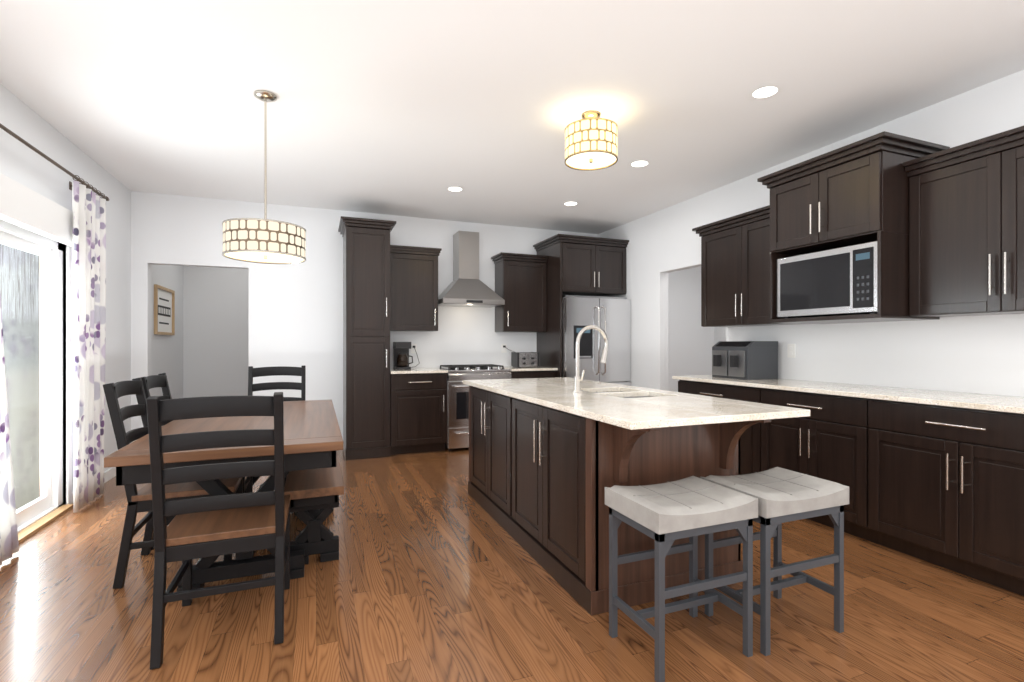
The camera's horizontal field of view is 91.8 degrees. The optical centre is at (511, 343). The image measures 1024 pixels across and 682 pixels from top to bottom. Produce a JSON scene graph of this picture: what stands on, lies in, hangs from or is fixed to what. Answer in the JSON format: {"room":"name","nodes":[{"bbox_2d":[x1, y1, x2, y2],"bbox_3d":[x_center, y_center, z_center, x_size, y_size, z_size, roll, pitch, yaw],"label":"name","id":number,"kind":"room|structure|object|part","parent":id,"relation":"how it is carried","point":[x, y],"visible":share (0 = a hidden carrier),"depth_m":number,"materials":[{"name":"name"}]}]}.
{"room":"kitchen","nodes":[
{"label":"kitchen","id":0,"kind":"room"},
{"bbox_2d":[0,83,182,504],"bbox_3d":[-2.768,-0.159,2.085,0.120,2.780,10.550,0,0,-22],"label":"wall","id":1,"kind":"structure","parent":0,"point":[24,165],"depth_m":4.49,"materials":[{"name":"white paint"}]},
{"bbox_2d":[0,173,71,246],"bbox_3d":[-2.977,-0.852,2.911,0.072,0.235,1.940,0,0,-22],"label":"blind valance","id":2,"kind":"object","parent":1,"relation":"attached to","point":[24,207],"visible":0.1,"depth_m":3.15,"materials":[{"name":"white"}]},
{"bbox_2d":[0,219,72,543],"bbox_3d":[-3.045,0.201,2.884,0.150,2.060,1.920,0,0,-22],"label":"door frame","id":3,"kind":"structure","parent":1,"relation":"attached to","point":[46,507],"depth_m":3.60,"materials":[{"name":"white plastic"}]},
{"bbox_2d":[0,123,108,200],"bbox_3d":[-2.963,-1.204,2.946,0.145,0.060,2.555,0,0,-22],"label":"curtain rod","id":4,"kind":"object","parent":1,"relation":"attached to","point":[27,144],"visible":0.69,"depth_m":3.33,"materials":[{"name":"brown metal"}]},
{"bbox_2d":[0,294,18,565],"bbox_3d":[-2.741,0.022,2.525,0.071,2.388,0.812,0,0,-22],"label":"curtain","id":5,"kind":"object","parent":4,"relation":"hanging from","point":[9,544],"visible":1,"depth_m":2.78,"materials":[{"name":"white fabric"}]},
{"bbox_2d":[72,180,105,512],"bbox_3d":[-3.253,0.022,3.822,0.071,2.388,0.562,0,0,-22],"label":"curtain","id":6,"kind":"object","parent":4,"relation":"hanging from","point":[88,279],"visible":1,"depth_m":3.76,"materials":[{"name":"white fabric"}]},
{"bbox_2d":[72,467,115,503],"bbox_3d":[-3.613,1.186,4.412,0.013,0.090,1.340,0,0,-22],"label":"baseboard","id":7,"kind":"structure","parent":1,"relation":"attached to","point":[110,473],"depth_m":4.45,"materials":[{"name":"white"}]},
{"bbox_2d":[154,284,174,334],"bbox_3d":[-4.270,-0.397,6.104,0.030,0.579,0.774,0,0,-22],"label":"framed picture","id":8,"kind":"object","parent":1,"relation":"attached to","point":[164,310],"visible":1,"depth_m":6.08,"materials":[{"name":"white paper"}]},
{"bbox_2d":[183,266,248,397],"bbox_3d":[-3.576,-0.159,7.501,2.590,2.780,0.120,0,0,-22],"label":"wall","id":9,"kind":"structure","parent":0,"point":[203,351],"depth_m":7.16,"materials":[{"name":"white paint"}]},
{"bbox_2d":[131,191,597,442],"bbox_3d":[-1.343,-0.159,6.092,5.710,2.780,0.120,0,0,-22],"label":"wall","id":10,"kind":"structure","parent":0,"point":[295,315],"depth_m":5.64,"materials":[{"name":"white paint"}]},
{"bbox_2d":[411,344,416,352],"bbox_3d":[-1.204,0.061,6.078,0.072,0.116,0.008,0,0,-22],"label":"electrical outlet","id":11,"kind":"object","parent":10,"relation":"attached to","point":[413,349],"visible":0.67,"depth_m":6.08,"materials":[{"name":"white plastic"}]},
{"bbox_2d":[390,245,441,331],"bbox_3d":[-1.181,-0.635,5.891,0.621,0.972,0.369,0,0,-22],"label":"upper cabinet","id":12,"kind":"object","parent":10,"relation":"attached to","point":[413,288],"visible":0.77,"depth_m":5.76,"materials":[{"name":"brown wood"}]},
{"bbox_2d":[438,231,504,307],"bbox_3d":[-0.531,-0.917,6.076,0.758,0.904,0.501,0,0,-22],"label":"range hood","id":13,"kind":"object","parent":10,"relation":"attached to","point":[466,287],"visible":0.92,"depth_m":6.02,"materials":[{"name":"silver metal"}]},
{"bbox_2d":[501,344,506,352],"bbox_3d":[-0.106,0.061,6.511,0.072,0.116,0.008,0,0,-22],"label":"electrical outlet","id":14,"kind":"object","parent":10,"relation":"attached to","point":[503,349],"visible":1,"depth_m":6.51,"materials":[{"name":"white plastic"}]},
{"bbox_2d":[491,252,548,331],"bbox_3d":[0.095,-0.635,6.387,0.649,0.972,0.383,0,0,-22],"label":"upper cabinet","id":15,"kind":"object","parent":10,"relation":"attached to","point":[520,284],"visible":0.98,"depth_m":6.27,"materials":[{"name":"brown wood"}]},
{"bbox_2d":[0,447,1023,681],"bbox_3d":[0.862,1.281,3.715,8.070,0.100,10.920,0,0,-22],"label":"floor","id":16,"kind":"structure","parent":0,"point":[436,572],"depth_m":2.24,"materials":[{"name":"brown wood"}]},
{"bbox_2d":[103,377,242,588],"bbox_3d":[-1.851,0.716,2.785,0.580,1.036,0.464,0,0,-22],"label":"chair","id":17,"kind":"object","parent":16,"relation":"on","point":[140,500],"visible":0.52,"depth_m":2.58,"materials":[{"name":"black paint"}]},
{"bbox_2d":[141,373,252,549],"bbox_3d":[-2.036,0.716,3.255,0.580,1.036,0.464,0,0,-22],"label":"chair","id":18,"kind":"object","parent":16,"relation":"on","point":[155,381],"visible":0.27,"depth_m":3.28,"materials":[{"name":"black paint"}]},
{"bbox_2d":[146,392,290,669],"bbox_3d":[-1.242,0.716,2.182,0.464,1.036,0.580,0,0,-22],"label":"chair","id":19,"kind":"object","parent":16,"relation":"on","point":[204,527],"visible":1,"depth_m":1.98,"materials":[{"name":"black paint"}]},
{"bbox_2d":[104,399,342,591],"bbox_3d":[-1.587,0.849,3.083,0.930,0.765,1.900,0,0,-22],"label":"dining table","id":20,"kind":"object","parent":16,"relation":"on","point":[313,438],"visible":0.42,"depth_m":2.47,"materials":[{"name":"brown wood"}]},
{"bbox_2d":[248,365,305,400],"bbox_3d":[-1.983,0.716,4.157,0.464,1.036,0.580,0,0,-22],"label":"chair","id":21,"kind":"object","parent":16,"relation":"on","point":[276,371],"visible":0.35,"depth_m":4.40,"materials":[{"name":"black paint"}]},
{"bbox_2d":[284,450,343,564],"bbox_3d":[-1.308,1.001,3.290,0.300,0.460,1.420,0,0,-22],"label":"bench","id":22,"kind":"object","parent":16,"relation":"on","point":[314,494],"visible":0.73,"depth_m":2.78,"materials":[{"name":"brown wood"}]},
{"bbox_2d":[338,216,395,459],"bbox_3d":[-1.633,-0.045,5.555,0.568,2.552,0.663,0,0,-22],"label":"pantry cabinet","id":23,"kind":"object","parent":16,"relation":"on","point":[366,338],"visible":1,"depth_m":5.30,"materials":[{"name":"brown wood"}]},
{"bbox_2d":[390,368,447,454],"bbox_3d":[-1.127,0.766,5.762,0.630,0.930,0.649,0,0,-22],"label":"base cabinet","id":24,"kind":"object","parent":16,"relation":"on","point":[418,410],"visible":0.88,"depth_m":5.50,"materials":[{"name":"brown wood"}]},
{"bbox_2d":[393,342,412,369],"bbox_3d":[-1.272,0.140,5.792,0.202,0.320,0.210,0,0,-22],"label":"coffee maker","id":25,"kind":"object","parent":24,"relation":"on","point":[401,355],"visible":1,"depth_m":5.71,"materials":[{"name":"black plastic"}]},
{"bbox_2d":[439,364,510,450],"bbox_3d":[-0.467,0.749,5.995,0.762,0.965,0.689,0,0,-22],"label":"range","id":26,"kind":"object","parent":16,"relation":"on","point":[457,412],"visible":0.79,"depth_m":5.65,"materials":[{"name":"silver metal"}]},
{"bbox_2d":[497,366,557,378],"bbox_3d":[0.165,0.766,6.271,0.608,0.930,0.649,0,0,-22],"label":"base cabinet","id":27,"kind":"object","parent":16,"relation":"on","point":[533,372],"visible":0.06,"depth_m":6.01,"materials":[{"name":"brown wood"}]},
{"bbox_2d":[511,352,538,367],"bbox_3d":[0.171,0.205,6.328,0.300,0.190,0.219,0,0,-22],"label":"toaster","id":28,"kind":"object","parent":27,"relation":"on","point":[524,359],"visible":0.98,"depth_m":6.25,"materials":[{"name":"silver metal"}]},
{"bbox_2d":[533,234,628,377],"bbox_3d":[0.889,-0.045,6.501,1.013,2.552,0.753,0,0,-22],"label":"upper cabinet","id":29,"kind":"object","parent":16,"relation":"on","point":[577,265],"visible":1,"depth_m":6.21,"materials":[{"name":"brown wood"}]},
{"bbox_2d":[562,295,630,385],"bbox_3d":[0.954,0.321,6.445,0.920,1.820,0.845,0,0,-22],"label":"refrigerator","id":30,"kind":"object","parent":16,"relation":"on","point":[610,317],"visible":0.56,"depth_m":6.10,"materials":[{"name":"silver metal"}]},
{"bbox_2d":[463,381,790,615],"bbox_3d":[0.449,0.782,3.190,0.936,0.898,2.225,0,0,-22],"label":"kitchen island","id":31,"kind":"object","parent":16,"relation":"on","point":[550,459],"depth_m":2.48,"materials":[{"name":"brown wood"}]},
{"bbox_2d":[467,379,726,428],"bbox_3d":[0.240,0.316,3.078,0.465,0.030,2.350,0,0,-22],"label":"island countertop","id":32,"kind":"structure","parent":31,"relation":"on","point":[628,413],"depth_m":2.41,"materials":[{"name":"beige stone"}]},
{"bbox_2d":[572,325,608,392],"bbox_3d":[0.500,0.092,3.078,0.252,0.416,0.104,0,0,-22],"label":"faucet","id":33,"kind":"object","parent":32,"relation":"on","point":[578,378],"visible":1,"depth_m":3.06,"materials":[{"name":"silver metal"}]},
{"bbox_2d":[519,377,809,424],"bbox_3d":[0.691,0.316,3.256,0.505,0.030,2.350,0,0,-22],"label":"island countertop","id":34,"kind":"structure","parent":31,"relation":"on","point":[735,410],"depth_m":2.49,"materials":[{"name":"beige stone"}]},
{"bbox_2d":[587,389,634,392],"bbox_3d":[0.629,0.430,3.229,0.390,0.222,0.305,0,0,-22],"label":"sink","id":35,"kind":"object","parent":34,"relation":"in","point":[588,390],"depth_m":3.36,"materials":[{"name":"beige stone"}]},
{"bbox_2d":[611,393,662,396],"bbox_3d":[0.745,0.430,2.935,0.390,0.222,0.305,0,0,-22],"label":"sink","id":36,"kind":"object","parent":34,"relation":"in","point":[612,394],"depth_m":3.08,"materials":[{"name":"beige stone"}]},
{"bbox_2d":[605,476,757,681],"bbox_3d":[0.679,0.913,2.025,0.474,0.636,0.360,0,0,-22],"label":"stool","id":37,"kind":"object","parent":16,"relation":"on","point":[664,516],"visible":1,"depth_m":1.95,"materials":[{"name":"grey metal"}]},
{"bbox_2d":[678,379,751,474],"bbox_3d":[1.995,0.781,4.246,0.608,0.900,0.984,0,0,-22],"label":"base cabinet","id":38,"kind":"object","parent":16,"relation":"on","point":[721,390],"depth_m":3.97,"materials":[{"name":"brown wood"}]},
{"bbox_2d":[700,467,848,655],"bbox_3d":[1.147,0.913,2.188,0.474,0.636,0.360,0,0,-22],"label":"stool","id":39,"kind":"object","parent":16,"relation":"on","point":[782,495],"visible":0.9,"depth_m":2.10,"materials":[{"name":"grey metal"}]},
{"bbox_2d":[752,387,851,534],"bbox_3d":[2.296,0.781,3.485,0.608,0.900,0.908,0,0,-22],"label":"base cabinet","id":40,"kind":"object","parent":16,"relation":"on","point":[819,444],"depth_m":3.36,"materials":[{"name":"brown wood"}]},
{"bbox_2d":[852,399,1023,595],"bbox_3d":[2.596,0.781,2.724,0.608,0.900,0.984,0,0,-22],"label":"base cabinet","id":41,"kind":"object","parent":16,"relation":"on","point":[935,477],"depth_m":2.65,"materials":[{"name":"brown wood"}]},
{"bbox_2d":[672,375,1023,414],"bbox_3d":[2.279,0.315,3.479,0.643,0.028,2.680,0,0,-22],"label":"countertop","id":42,"kind":"structure","parent":41,"relation":"on","point":[1014,405],"depth_m":3.05,"materials":[{"name":"beige stone"}]},
{"bbox_2d":[712,341,777,379],"bbox_3d":[2.004,0.140,4.337,0.410,0.320,0.400,0,0,-22],"label":"air fryer","id":43,"kind":"object","parent":42,"relation":"on","point":[750,360],"visible":1,"depth_m":4.19,"materials":[{"name":"grey plastic"}]},
{"bbox_2d":[0,0,1023,233],"bbox_3d":[0.862,-1.599,3.715,8.070,0.100,10.920,0,0,-22],"label":"ceiling","id":44,"kind":"structure","parent":0,"point":[411,108],"depth_m":3.00,"materials":[{"name":"white paint"}]},
{"bbox_2d":[222,90,305,263],"bbox_3d":[-1.536,-1.038,3.092,0.468,1.021,0.468,0,0,-22],"label":"dining pendant light","id":45,"kind":"object","parent":44,"relation":"hanging from","point":[265,240],"visible":1,"depth_m":2.95,"materials":[{"name":"silver metal"}]},
{"bbox_2d":[446,186,464,191],"bbox_3d":[-0.570,-1.546,4.967,0.190,0.001,0.190,0,0,-22],"label":"recessed light","id":46,"kind":"object","parent":44,"relation":"in","point":[455,189],"visible":1,"depth_m":4.97,"materials":[{"name":"white plastic"}]},
{"bbox_2d":[562,201,578,205],"bbox_3d":[0.650,-1.546,5.484,0.190,0.001,0.190,0,0,-22],"label":"recessed light","id":47,"kind":"object","parent":44,"relation":"in","point":[571,203],"visible":1,"depth_m":5.48,"materials":[{"name":"white plastic"}]},
{"bbox_2d":[565,110,617,170],"bbox_3d":[0.535,-1.387,3.357,0.356,0.321,0.356,0,0,-22],"label":"semi-flush ceiling light","id":48,"kind":"object","parent":44,"relation":"attached to","point":[590,140],"visible":1,"depth_m":3.24,"materials":[{"name":"gold metal"}]},
{"bbox_2d":[628,160,650,167],"bbox_3d":[1.098,-1.546,4.267,0.190,0.001,0.190,0,0,-22],"label":"recessed light","id":49,"kind":"object","parent":44,"relation":"in","point":[639,163],"visible":1,"depth_m":4.26,"materials":[{"name":"white plastic"}]},
{"bbox_2d":[748,84,781,99],"bbox_3d":[1.557,-1.546,3.053,0.190,0.001,0.190,0,0,-22],"label":"recessed light","id":50,"kind":"object","parent":44,"relation":"in","point":[766,91],"visible":1,"depth_m":3.06,"materials":[{"name":"white plastic"}]},
{"bbox_2d":[668,266,715,391],"bbox_3d":[2.251,-0.159,7.703,2.160,2.780,0.120,0,0,-22],"label":"wall","id":51,"kind":"structure","parent":0,"point":[692,341],"depth_m":7.84,"materials":[{"name":"white paint"}]},
{"bbox_2d":[716,327,725,342],"bbox_3d":[4.060,-0.159,6.223,0.120,2.780,4.200,0,0,-22],"label":"wall","id":52,"kind":"structure","parent":0,"point":[720,331],"depth_m":7.92,"materials":[{"name":"white paint"}]},
{"bbox_2d":[598,70,1023,396],"bbox_3d":[2.801,-0.159,3.201,0.120,2.780,8.540,0,0,-22],"label":"wall","id":53,"kind":"structure","parent":0,"point":[982,354],"depth_m":3.63,"materials":[{"name":"white paint"}]},
{"bbox_2d":[692,205,797,326],"bbox_3d":[2.085,-0.627,4.326,0.383,0.937,1.031,0,0,-22],"label":"upper cabinet","id":54,"kind":"object","parent":53,"relation":"attached to","point":[735,251],"visible":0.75,"depth_m":4.29,"materials":[{"name":"brown wood"}]},
{"bbox_2d":[787,344,794,357],"bbox_3d":[2.349,0.061,4.173,0.008,0.116,0.072,0,0,-22],"label":"electrical outlet","id":55,"kind":"object","parent":53,"relation":"attached to","point":[790,350],"visible":1,"depth_m":4.17,"materials":[{"name":"white plastic"}]},
{"bbox_2d":[757,131,949,323],"bbox_3d":[2.304,-0.698,3.430,0.633,1.087,0.898,0,0,-22],"label":"upper cabinet","id":56,"kind":"object","parent":53,"relation":"attached to","point":[855,193],"depth_m":3.19,"materials":[{"name":"brown wood"}]},
{"bbox_3d":[2.317,-0.404,3.434,0.489,0.440,0.710,0,0,-22],"label":"microwave","id":57,"kind":"part","parent":56,"relation":"part of","materials":[{"name":"silver metal"}]},
{"bbox_2d":[902,126,1023,316],"bbox_3d":[2.740,-0.637,2.665,0.383,0.937,0.947,0,0,-22],"label":"upper cabinet","id":58,"kind":"object","parent":53,"relation":"attached to","point":[966,229],"visible":1,"depth_m":2.77,"materials":[{"name":"brown wood"}]},
{"label":"outside","id":59,"kind":"structure","parent":0,"visible":0},
{"bbox_2d":[0,243,39,408],"bbox_3d":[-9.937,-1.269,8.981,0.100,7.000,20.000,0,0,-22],"label":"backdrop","id":60,"kind":"structure","parent":59,"point":[11,316],"depth_m":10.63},
{"bbox_2d":[8,403,39,509],"bbox_3d":[-8.063,1.441,9.720,4.129,0.180,20.000,0,0,-22],"label":"ground","id":61,"kind":"structure","parent":59,"point":[34,458],"depth_m":6.21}
]}

